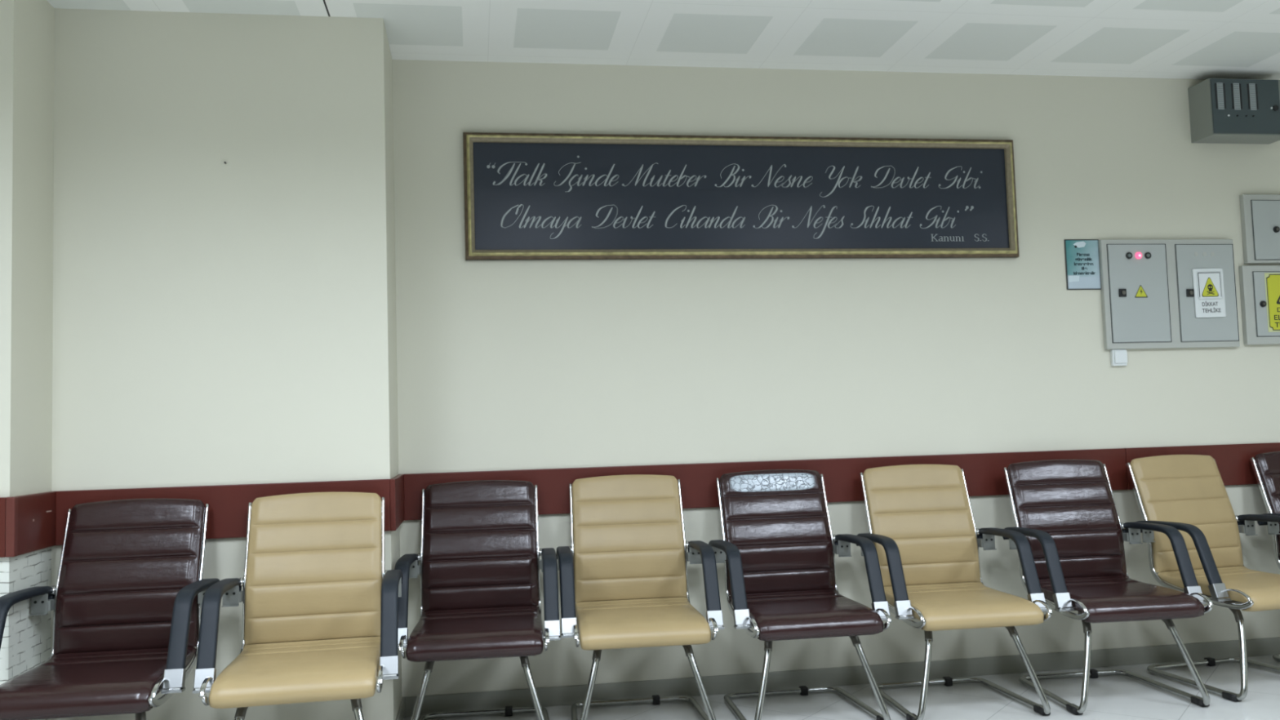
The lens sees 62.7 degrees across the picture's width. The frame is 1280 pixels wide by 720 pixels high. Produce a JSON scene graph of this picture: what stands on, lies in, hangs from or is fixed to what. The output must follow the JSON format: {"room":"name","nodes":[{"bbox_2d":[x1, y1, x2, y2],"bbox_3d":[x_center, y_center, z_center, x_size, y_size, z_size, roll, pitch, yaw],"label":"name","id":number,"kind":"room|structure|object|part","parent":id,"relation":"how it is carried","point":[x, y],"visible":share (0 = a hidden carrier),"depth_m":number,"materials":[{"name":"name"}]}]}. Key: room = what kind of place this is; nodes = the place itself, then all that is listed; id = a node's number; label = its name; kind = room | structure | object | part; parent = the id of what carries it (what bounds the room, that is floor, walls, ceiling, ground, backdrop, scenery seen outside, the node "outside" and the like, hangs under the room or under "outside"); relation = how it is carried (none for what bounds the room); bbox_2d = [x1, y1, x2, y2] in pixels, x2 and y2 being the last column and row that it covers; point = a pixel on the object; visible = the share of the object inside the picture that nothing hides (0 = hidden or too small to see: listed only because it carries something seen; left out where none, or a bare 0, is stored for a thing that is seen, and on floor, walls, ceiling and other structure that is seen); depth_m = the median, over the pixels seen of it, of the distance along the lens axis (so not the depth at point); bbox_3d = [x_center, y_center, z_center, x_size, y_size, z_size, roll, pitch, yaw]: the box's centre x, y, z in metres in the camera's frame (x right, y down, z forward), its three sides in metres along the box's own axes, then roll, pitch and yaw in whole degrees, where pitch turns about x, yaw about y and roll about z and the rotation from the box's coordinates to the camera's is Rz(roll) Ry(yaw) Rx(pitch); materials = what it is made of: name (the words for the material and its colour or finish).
{"room":"hospital waiting area","nodes":[
{"label":"hospital waiting area","id":0,"kind":"room"},
{"bbox_2d":[0,0,54,719],"bbox_3d":[-3.160,0.113,3.724,2.121,2.728,0.989,-1,-4,-9],"label":"wall column","id":1,"kind":"structure","parent":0,"point":[27,27],"depth_m":3.52,"materials":[{"name":"paint"}]},
{"bbox_2d":[0,497,5,557],"bbox_3d":[-3.070,0.555,3.195,2.117,0.190,0.020,-1,-4,-9],"label":"trim","id":2,"kind":"structure","parent":1,"relation":"attached to","point":[2,500],"depth_m":3.35,"materials":[{"name":"brown wood"}]},
{"bbox_2d":[5,496,17,557],"bbox_3d":[-2.010,0.533,3.362,0.027,0.191,0.026,-1,-4,-9],"label":"trim","id":3,"kind":"structure","parent":1,"relation":"attached to","point":[11,502],"depth_m":3.35,"materials":[{"name":"red"}]},
{"bbox_2d":[50,8,402,719],"bbox_3d":[-1.563,0.092,4.148,1.166,2.728,0.650,-1,-4,-9],"label":"wall","id":4,"kind":"structure","parent":0,"point":[215,322],"depth_m":3.85,"materials":[{"name":"paint"}]},
{"bbox_2d":[17,491,55,555],"bbox_3d":[-2.038,0.546,3.540,0.021,0.190,0.339,-1,-4,-9],"label":"trim","id":5,"kind":"structure","parent":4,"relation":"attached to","point":[36,513],"depth_m":3.53,"materials":[{"name":"brown wood"}]},
{"bbox_2d":[55,479,390,545],"bbox_3d":[-1.487,0.545,3.789,1.146,0.190,0.020,-1,-4,-9],"label":"trim","id":6,"kind":"structure","parent":4,"relation":"attached to","point":[228,504],"depth_m":3.78,"materials":[{"name":"brown wood"}]},
{"bbox_2d":[389,474,404,530],"bbox_3d":[-0.947,0.549,4.102,0.020,0.190,0.470,-1,-4,-9],"label":"trim","id":7,"kind":"structure","parent":4,"relation":"attached to","point":[396,483],"depth_m":3.94,"materials":[{"name":"brown wood"}]},
{"bbox_2d":[395,697,404,719],"bbox_3d":[-0.927,1.395,4.052,0.010,0.078,0.460,-1,-4,-9],"label":"baseboard","id":8,"kind":"structure","parent":4,"relation":"attached to","point":[401,714],"depth_m":4.14,"materials":[{"name":"tile"}]},
{"bbox_2d":[46,0,1279,79],"bbox_3d":[1.124,-1.619,1.011,10.200,0.120,7.900,-1,-4,-9],"label":"ceiling","id":9,"kind":"structure","parent":0,"point":[1183,39],"depth_m":4.28,"materials":[{"name":"metal"}]},
{"bbox_2d":[392,59,1279,697],"bbox_3d":[2.292,0.029,4.987,6.713,2.728,0.200,-1,-4,-9],"label":"wall","id":10,"kind":"structure","parent":0,"point":[502,365],"depth_m":4.65,"materials":[{"name":"paint"}]},
{"bbox_2d":[462,132,1019,260],"bbox_3d":[0.492,-0.718,4.629,2.498,0.545,0.048,-1,-4,-9],"label":"framed sign","id":11,"kind":"object","parent":10,"relation":"attached to","point":[528,196],"visible":1,"depth_m":4.62,"materials":[{"name":"brown"}]},
{"bbox_2d":[403,448,1127,520],"bbox_3d":[0.630,0.532,4.579,3.243,0.190,0.020,-1,-4,-9],"label":"trim","id":12,"kind":"structure","parent":10,"relation":"attached to","point":[984,474],"depth_m":4.56,"materials":[{"name":"brown wood"}]},
{"bbox_2d":[404,636,1279,716],"bbox_3d":[2.254,1.346,4.783,6.503,0.078,0.010,-1,-4,-9],"label":"baseboard","id":13,"kind":"structure","parent":10,"relation":"attached to","point":[993,665],"depth_m":4.56,"materials":[{"name":"tile"}]},
{"bbox_2d":[1064,239,1101,289],"bbox_3d":[2.054,-0.443,4.877,0.171,0.234,0.006,-1,-4,-9],"label":"notice","id":14,"kind":"object","parent":10,"relation":"attached to","point":[1082,268],"visible":1,"depth_m":4.87,"materials":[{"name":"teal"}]},
{"bbox_2d":[1110,349,1127,366],"bbox_3d":[2.216,-0.011,4.862,0.072,0.076,0.028,-1,-4,-9],"label":"light switch","id":15,"kind":"object","parent":10,"relation":"attached to","point":[1118,357],"visible":1,"depth_m":4.85,"materials":[{"name":"white plastic"}]},
{"bbox_2d":[1098,239,1239,349],"bbox_3d":[2.481,-0.310,4.915,0.681,0.511,0.046,-1,-4,-9],"label":"electrical cabinet","id":16,"kind":"object","parent":10,"relation":"attached to","point":[1156,293],"visible":1,"depth_m":4.91,"materials":[{"name":"grey metal"}]},
{"bbox_2d":[1125,252,1132,258],"bbox_3d":[2.272,-0.485,4.880,0.031,0.031,0.011,-1,-4,-9],"label":"lamp","id":17,"kind":"object","parent":16,"relation":"attached to","point":[1128,255],"depth_m":4.88,"materials":[{"name":"black plastic"}]},
{"bbox_3d":[2.321,-0.311,4.884,0.301,0.462,0.006,-1,-4,-9],"label":"door","id":18,"kind":"part","parent":16,"relation":"part of","materials":[{"name":"grey metal"}]},
{"bbox_2d":[1135,252,1142,258],"bbox_3d":[2.319,-0.486,4.887,0.031,0.031,0.012,-1,-4,-9],"label":"lamp","id":19,"kind":"object","parent":16,"relation":"attached to","point":[1138,255],"depth_m":4.88,"materials":[{"name":"red"}]},
{"bbox_2d":[1144,252,1151,258],"bbox_3d":[2.366,-0.487,4.895,0.031,0.031,0.011,-1,-4,-9],"label":"lamp","id":20,"kind":"object","parent":16,"relation":"attached to","point":[1147,255],"depth_m":4.89,"materials":[{"name":"black plastic"}]},
{"bbox_3d":[2.665,-0.317,4.939,0.303,0.461,0.006,-1,-4,-9],"label":"door","id":21,"kind":"part","parent":16,"relation":"part of","materials":[{"name":"grey metal"}]},
{"bbox_3d":[2.670,-0.315,4.929,0.157,0.232,0.014,-2,-4,-9],"label":"danger plate","id":22,"kind":"part","parent":16,"relation":"part of","materials":[{"name":"white plastic"}]},
{"bbox_2d":[1124,442,1279,489],"bbox_3d":[3.837,0.468,5.088,3.248,0.190,0.020,-1,-4,-9],"label":"trim","id":23,"kind":"structure","parent":10,"relation":"attached to","point":[1233,461],"depth_m":4.90,"materials":[{"name":"brown wood"}]},
{"bbox_2d":[1187,78,1279,144],"bbox_3d":[2.841,-1.176,4.971,0.415,0.267,0.166,-1,-4,-9],"label":"panel","id":24,"kind":"object","parent":10,"relation":"attached to","point":[1222,110],"visible":1,"depth_m":4.90,"materials":[{"name":"grey metal"}]},
{"bbox_3d":[2.822,-1.181,4.896,0.351,0.258,0.008,-1,-4,-9],"label":"panel","id":25,"kind":"part","parent":24,"relation":"part of","materials":[{"name":"grey metal"}]},
{"bbox_2d":[1238,265,1279,345],"bbox_3d":[3.112,-0.265,5.013,0.514,0.376,0.043,-1,-4,-9],"label":"electrical cabinet","id":26,"kind":"object","parent":10,"relation":"attached to","point":[1260,285],"visible":1,"depth_m":4.98,"materials":[{"name":"grey metal"}]},
{"bbox_3d":[3.116,-0.269,5.006,0.421,0.311,0.006,-1,-4,-9],"label":"door","id":27,"kind":"part","parent":26,"relation":"part of","materials":[{"name":"grey metal"}]},
{"bbox_2d":[1239,194,1279,263],"bbox_3d":[3.071,-0.628,5.032,0.394,0.330,0.043,-1,-4,-9],"label":"electrical cabinet","id":28,"kind":"object","parent":10,"relation":"attached to","point":[1260,213],"visible":1,"depth_m":5.01,"materials":[{"name":"grey metal"}]},
{"bbox_3d":[3.075,-0.622,5.024,0.324,0.290,0.006,-1,-4,-9],"label":"door","id":29,"kind":"part","parent":28,"relation":"part of","materials":[{"name":"grey metal"}]},
{"bbox_2d":[404,654,1279,719],"bbox_3d":[1.210,1.222,0.828,10.200,0.120,7.900,-1,-4,-9],"label":"floor","id":30,"kind":"structure","parent":0,"point":[1113,697],"depth_m":4.24,"materials":[{"name":"tile"}]},
{"bbox_2d":[0,497,219,719],"bbox_3d":[-1.710,0.938,3.354,0.603,0.945,0.683,-1,-4,-8],"label":"chair","id":31,"kind":"object","parent":30,"relation":"on","point":[126,600],"visible":0.96,"depth_m":3.54,"materials":[{"name":"brown leather"}]},
{"bbox_3d":[-1.984,0.860,3.348,0.054,0.236,0.450,-1,-4,-8],"label":"armrest","id":32,"kind":"part","parent":31,"relation":"part of","materials":[{"name":"grey plastic"}]},
{"bbox_3d":[-2.002,0.816,3.519,0.060,0.068,0.047,-1,-4,-8],"label":"arm plate","id":33,"kind":"part","parent":31,"relation":"part of","materials":[{"name":"grey metal"}]},
{"bbox_3d":[-1.951,0.778,3.334,0.014,0.561,0.683,-1,-4,-6],"label":"rail","id":34,"kind":"part","parent":31,"relation":"part of","materials":[{"name":"silver metal"}]},
{"bbox_3d":[-1.699,1.006,3.283,0.475,0.100,0.508,-1,-4,-8],"label":"seat","id":35,"kind":"part","parent":31,"relation":"part of","materials":[{"name":"brown leather"}]},
{"bbox_3d":[-1.749,0.734,3.621,0.460,0.501,0.160,-1,-4,-8],"label":"backrest","id":36,"kind":"part","parent":31,"relation":"part of","materials":[{"name":"brown leather"}]},
{"bbox_3d":[-1.478,0.768,3.396,0.014,0.561,0.683,-1,-4,-9],"label":"rail","id":37,"kind":"part","parent":31,"relation":"part of","materials":[{"name":"silver metal"}]},
{"bbox_3d":[-1.446,0.848,3.419,0.054,0.236,0.450,-1,-4,-8],"label":"armrest","id":38,"kind":"part","parent":31,"relation":"part of","materials":[{"name":"grey plastic"}]},
{"bbox_3d":[-1.475,0.805,3.589,0.060,0.068,0.047,-1,-4,-8],"label":"arm plate","id":39,"kind":"part","parent":31,"relation":"part of","materials":[{"name":"grey metal"}]},
{"bbox_2d":[192,492,402,719],"bbox_3d":[-1.087,0.924,3.430,0.603,0.945,0.683,-1,-4,-10],"label":"chair","id":40,"kind":"object","parent":30,"relation":"on","point":[320,602],"visible":1,"depth_m":3.61,"materials":[{"name":"beige leather"}]},
{"bbox_3d":[-1.361,0.845,3.410,0.054,0.236,0.450,-1,-4,-10],"label":"armrest","id":41,"kind":"part","parent":40,"relation":"part of","materials":[{"name":"grey plastic"}]},
{"bbox_3d":[-1.327,0.763,3.397,0.014,0.561,0.683,-1,-4,-9],"label":"rail","id":42,"kind":"part","parent":40,"relation":"part of","materials":[{"name":"silver metal"}]},
{"bbox_3d":[-1.388,0.802,3.580,0.060,0.068,0.047,-1,-4,-10],"label":"arm plate","id":43,"kind":"part","parent":40,"relation":"part of","materials":[{"name":"grey metal"}]},
{"bbox_3d":[-1.073,0.993,3.360,0.475,0.097,0.506,-1,-4,-10],"label":"seat","id":44,"kind":"part","parent":40,"relation":"part of","materials":[{"name":"beige leather"}]},
{"bbox_3d":[-1.140,0.720,3.697,0.460,0.501,0.156,-1,-4,-10],"label":"backrest","id":45,"kind":"part","parent":40,"relation":"part of","materials":[{"name":"beige leather"}]},
{"bbox_3d":[-0.858,0.755,3.484,0.014,0.561,0.683,-1,-4,-12],"label":"rail","id":46,"kind":"part","parent":40,"relation":"part of","materials":[{"name":"silver metal"}]},
{"bbox_3d":[-0.827,0.835,3.508,0.054,0.236,0.450,-1,-4,-10],"label":"armrest","id":47,"kind":"part","parent":40,"relation":"part of","materials":[{"name":"grey plastic"}]},
{"bbox_3d":[-0.865,0.792,3.676,0.060,0.068,0.047,-1,-4,-10],"label":"arm plate","id":48,"kind":"part","parent":40,"relation":"part of","materials":[{"name":"grey metal"}]},
{"bbox_2d":[394,480,560,719],"bbox_3d":[-0.611,0.945,3.982,0.603,0.945,0.683,-1,-4,-6],"label":"chair","id":49,"kind":"object","parent":30,"relation":"on","point":[480,566],"visible":0.99,"depth_m":4.17,"materials":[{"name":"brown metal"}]},
{"bbox_3d":[-0.886,0.868,3.982,0.054,0.236,0.450,-1,-4,-6],"label":"armrest","id":50,"kind":"part","parent":49,"relation":"part of","materials":[{"name":"grey plastic"}]},
{"bbox_3d":[-0.854,0.786,3.967,0.014,0.561,0.683,-1,-4,-5],"label":"rail","id":51,"kind":"part","parent":49,"relation":"part of","materials":[{"name":"silver metal"}]},
{"bbox_3d":[-0.901,0.824,4.153,0.060,0.068,0.047,-1,-4,-6],"label":"arm plate","id":52,"kind":"part","parent":49,"relation":"part of","materials":[{"name":"grey metal"}]},
{"bbox_3d":[-0.602,1.014,3.911,0.475,0.100,0.508,-1,-4,-6],"label":"seat","id":53,"kind":"part","parent":49,"relation":"part of","materials":[{"name":"brown leather"}]},
{"bbox_3d":[-0.645,0.741,4.249,0.460,0.501,0.160,-1,-4,-6],"label":"backrest","id":54,"kind":"part","parent":49,"relation":"part of","materials":[{"name":"brown leather"}]},
{"bbox_3d":[-0.379,0.775,4.019,0.014,0.561,0.683,-1,-4,-8],"label":"rail","id":55,"kind":"part","parent":49,"relation":"part of","materials":[{"name":"silver metal"}]},
{"bbox_3d":[-0.372,0.812,4.211,0.060,0.068,0.047,-1,-4,-6],"label":"arm plate","id":56,"kind":"part","parent":49,"relation":"part of","materials":[{"name":"grey metal"}]},
{"bbox_3d":[-0.347,0.855,4.041,0.054,0.236,0.450,-1,-4,-6],"label":"armrest","id":57,"kind":"part","parent":49,"relation":"part of","materials":[{"name":"grey plastic"}]},
{"bbox_2d":[555,474,724,719],"bbox_3d":[-0.014,0.934,4.085,0.603,0.945,0.683,-1,-4,-6],"label":"chair","id":58,"kind":"object","parent":30,"relation":"on","point":[624,568],"visible":1,"depth_m":4.27,"materials":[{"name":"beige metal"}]},
{"bbox_3d":[-0.304,0.812,4.255,0.060,0.068,0.047,-1,-4,-6],"label":"arm plate","id":59,"kind":"part","parent":58,"relation":"part of","materials":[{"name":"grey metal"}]},
{"bbox_3d":[-0.289,0.856,4.084,0.054,0.236,0.450,-1,-4,-6],"label":"armrest","id":60,"kind":"part","parent":58,"relation":"part of","materials":[{"name":"black plastic"}]},
{"bbox_3d":[-0.257,0.774,4.069,0.014,0.561,0.683,-1,-4,-5],"label":"rail","id":61,"kind":"part","parent":58,"relation":"part of","materials":[{"name":"silver metal"}]},
{"bbox_3d":[-0.050,0.730,4.354,0.460,0.501,0.156,-1,-4,-6],"label":"backrest","id":62,"kind":"part","parent":58,"relation":"part of","materials":[{"name":"beige leather"}]},
{"bbox_3d":[-0.005,1.002,4.014,0.475,0.097,0.506,-1,-4,-6],"label":"seat","id":63,"kind":"part","parent":58,"relation":"part of","materials":[{"name":"beige leather"}]},
{"bbox_3d":[0.224,0.800,4.315,0.060,0.068,0.047,-1,-4,-6],"label":"arm plate","id":64,"kind":"part","parent":58,"relation":"part of","materials":[{"name":"grey metal"}]},
{"bbox_3d":[0.218,0.763,4.122,0.014,0.561,0.683,-1,-4,-8],"label":"rail","id":65,"kind":"part","parent":58,"relation":"part of","materials":[{"name":"silver metal"}]},
{"bbox_3d":[0.250,0.844,4.145,0.054,0.236,0.450,-1,-4,-6],"label":"armrest","id":66,"kind":"part","parent":58,"relation":"part of","materials":[{"name":"black plastic"}]},
{"bbox_2d":[708,469,891,719],"bbox_3d":[0.618,0.919,4.161,0.603,0.945,0.683,-1,-4,-8],"label":"chair","id":67,"kind":"object","parent":30,"relation":"on","point":[777,550],"visible":0.99,"depth_m":4.34,"materials":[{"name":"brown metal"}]},
{"bbox_3d":[0.323,0.798,4.321,0.060,0.068,0.047,-1,-4,-8],"label":"arm plate","id":68,"kind":"part","parent":67,"relation":"part of","materials":[{"name":"grey metal"}]},
{"bbox_3d":[0.343,0.841,4.151,0.054,0.236,0.450,-1,-4,-8],"label":"armrest","id":69,"kind":"part","parent":67,"relation":"part of","materials":[{"name":"black plastic"}]},
{"bbox_3d":[0.377,0.760,4.136,0.014,0.561,0.683,-1,-4,-7],"label":"rail","id":70,"kind":"part","parent":67,"relation":"part of","materials":[{"name":"silver metal"}]},
{"bbox_3d":[0.574,0.715,4.427,0.460,0.501,0.160,-1,-4,-8],"label":"backrest","id":71,"kind":"part","parent":67,"relation":"part of","materials":[{"name":"brown leather"}]},
{"bbox_3d":[0.630,0.988,4.090,0.475,0.100,0.508,-1,-4,-8],"label":"seat","id":72,"kind":"part","parent":67,"relation":"part of","materials":[{"name":"brown leather"}]},
{"bbox_3d":[0.849,0.787,4.399,0.060,0.068,0.047,-1,-4,-8],"label":"arm plate","id":73,"kind":"part","parent":67,"relation":"part of","materials":[{"name":"grey metal"}]},
{"bbox_3d":[0.849,0.750,4.207,0.014,0.561,0.683,-1,-4,-10],"label":"rail","id":74,"kind":"part","parent":67,"relation":"part of","materials":[{"name":"silver metal"}]},
{"bbox_3d":[0.880,0.830,4.230,0.054,0.236,0.450,-1,-4,-8],"label":"armrest","id":75,"kind":"part","parent":67,"relation":"part of","materials":[{"name":"black plastic"}]},
{"bbox_2d":[856,464,1052,719],"bbox_3d":[1.245,0.906,4.245,0.603,0.945,0.683,-1,-4,-8],"label":"chair","id":76,"kind":"object","parent":30,"relation":"on","point":[924,534],"visible":0.88,"depth_m":4.43,"materials":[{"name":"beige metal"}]},
{"bbox_3d":[0.970,0.828,4.238,0.054,0.236,0.450,-1,-4,-8],"label":"armrest","id":77,"kind":"part","parent":76,"relation":"part of","materials":[{"name":"black plastic"}]},
{"bbox_3d":[1.004,0.746,4.224,0.014,0.561,0.683,-1,-4,-6],"label":"rail","id":78,"kind":"part","parent":76,"relation":"part of","materials":[{"name":"silver metal"}]},
{"bbox_3d":[1.204,0.702,4.514,0.460,0.501,0.156,-1,-4,-8],"label":"backrest","id":79,"kind":"part","parent":76,"relation":"part of","materials":[{"name":"beige leather"}]},
{"bbox_3d":[1.256,0.975,4.175,0.475,0.097,0.506,-1,-4,-8],"label":"seat","id":80,"kind":"part","parent":76,"relation":"part of","materials":[{"name":"beige leather"}]},
{"bbox_3d":[1.479,0.773,4.480,0.060,0.068,0.047,-1,-4,-8],"label":"arm plate","id":81,"kind":"part","parent":76,"relation":"part of","materials":[{"name":"grey metal"}]},
{"bbox_3d":[1.477,0.736,4.288,0.014,0.561,0.683,-1,-4,-9],"label":"rail","id":82,"kind":"part","parent":76,"relation":"part of","materials":[{"name":"silver metal"}]},
{"bbox_3d":[1.508,0.816,4.311,0.054,0.236,0.450,-1,-4,-8],"label":"armrest","id":83,"kind":"part","parent":76,"relation":"part of","materials":[{"name":"black plastic"}]},
{"bbox_2d":[1002,459,1213,715],"bbox_3d":[1.885,0.890,4.305,0.603,0.945,0.683,-1,-4,-6],"label":"chair","id":84,"kind":"object","parent":30,"relation":"on","point":[1067,513],"visible":0.87,"depth_m":4.48,"materials":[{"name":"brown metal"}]},
{"bbox_3d":[1.596,0.769,4.476,0.060,0.068,0.047,-1,-4,-6],"label":"arm plate","id":85,"kind":"part","parent":84,"relation":"part of","materials":[{"name":"grey metal"}]},
{"bbox_3d":[1.610,0.813,4.305,0.054,0.236,0.450,-1,-4,-6],"label":"armrest","id":86,"kind":"part","parent":84,"relation":"part of","materials":[{"name":"black plastic"}]},
{"bbox_3d":[1.643,0.731,4.290,0.014,0.561,0.683,-1,-4,-5],"label":"rail","id":87,"kind":"part","parent":84,"relation":"part of","materials":[{"name":"silver metal"}]},
{"bbox_3d":[1.851,0.686,4.573,0.460,0.501,0.160,-1,-4,-6],"label":"backrest","id":88,"kind":"part","parent":84,"relation":"part of","materials":[{"name":"brown leather"}]},
{"bbox_3d":[1.895,0.959,4.234,0.475,0.100,0.508,-1,-4,-6],"label":"seat","id":89,"kind":"part","parent":84,"relation":"part of","materials":[{"name":"brown leather"}]},
{"bbox_3d":[2.125,0.757,4.534,0.060,0.068,0.047,-1,-4,-6],"label":"arm plate","id":90,"kind":"part","parent":84,"relation":"part of","materials":[{"name":"grey metal"}]},
{"bbox_3d":[2.117,0.720,4.342,0.014,0.561,0.683,-1,-4,-8],"label":"rail","id":91,"kind":"part","parent":84,"relation":"part of","materials":[{"name":"silver metal"}]},
{"bbox_3d":[2.150,0.800,4.364,0.054,0.236,0.450,-1,-4,-6],"label":"armrest","id":92,"kind":"part","parent":84,"relation":"part of","materials":[{"name":"black plastic"}]},
{"bbox_2d":[1125,454,1279,702],"bbox_3d":[2.517,0.881,4.450,0.603,0.945,0.683,-1,-4,-14],"label":"chair","id":93,"kind":"object","parent":30,"relation":"on","point":[1188,494],"visible":0.94,"depth_m":4.64,"materials":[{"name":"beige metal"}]},
{"bbox_3d":[2.207,0.757,4.579,0.060,0.068,0.047,-1,-4,-14],"label":"arm plate","id":94,"kind":"part","parent":93,"relation":"part of","materials":[{"name":"grey metal"}]},
{"bbox_3d":[2.245,0.801,4.411,0.054,0.236,0.450,-1,-4,-14],"label":"armrest","id":95,"kind":"part","parent":93,"relation":"part of","materials":[{"name":"black plastic"}]},
{"bbox_3d":[2.446,0.677,4.713,0.460,0.501,0.156,-1,-4,-14],"label":"backrest","id":96,"kind":"part","parent":93,"relation":"part of","materials":[{"name":"beige leather"}]},
{"bbox_3d":[2.280,0.719,4.401,0.014,0.561,0.683,-1,-4,-13],"label":"rail","id":97,"kind":"part","parent":93,"relation":"part of","materials":[{"name":"silver metal"}]},
{"bbox_3d":[2.535,0.949,4.381,0.475,0.097,0.506,-1,-4,-14],"label":"seat","id":98,"kind":"part","parent":93,"relation":"part of","materials":[{"name":"beige leather"}]},
{"bbox_3d":[2.722,0.750,4.711,0.060,0.068,0.047,-1,-4,-14],"label":"arm plate","id":99,"kind":"part","parent":93,"relation":"part of","materials":[{"name":"grey metal"}]},
{"bbox_3d":[2.771,0.793,4.546,0.054,0.236,0.450,-1,-4,-14],"label":"armrest","id":100,"kind":"part","parent":93,"relation":"part of","materials":[{"name":"black plastic"}]},
{"bbox_2d":[1249,451,1279,662],"bbox_3d":[3.141,0.870,4.575,0.603,0.945,0.683,-1,-4,-10],"label":"chair","id":101,"kind":"object","parent":30,"relation":"on","point":[1266,466],"visible":0.8,"depth_m":4.81,"materials":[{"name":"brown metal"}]},
{"bbox_3d":[2.901,0.710,4.545,0.014,0.561,0.683,-1,-4,-8],"label":"rail","id":102,"kind":"part","parent":101,"relation":"part of","materials":[{"name":"silver metal"}]},
{"bbox_3d":[3.091,0.666,4.840,0.460,0.501,0.160,-1,-4,-10],"label":"backrest","id":103,"kind":"part","parent":101,"relation":"part of","materials":[{"name":"brown leather"}]},
{"bbox_3d":[2.867,0.791,4.558,0.054,0.236,0.450,-1,-4,-10],"label":"armrest","id":104,"kind":"part","parent":101,"relation":"part of","materials":[{"name":"black plastic"}]},
{"bbox_3d":[2.842,0.748,4.728,0.060,0.068,0.047,-1,-4,-10],"label":"arm plate","id":105,"kind":"part","parent":101,"relation":"part of","materials":[{"name":"grey metal"}]}
]}

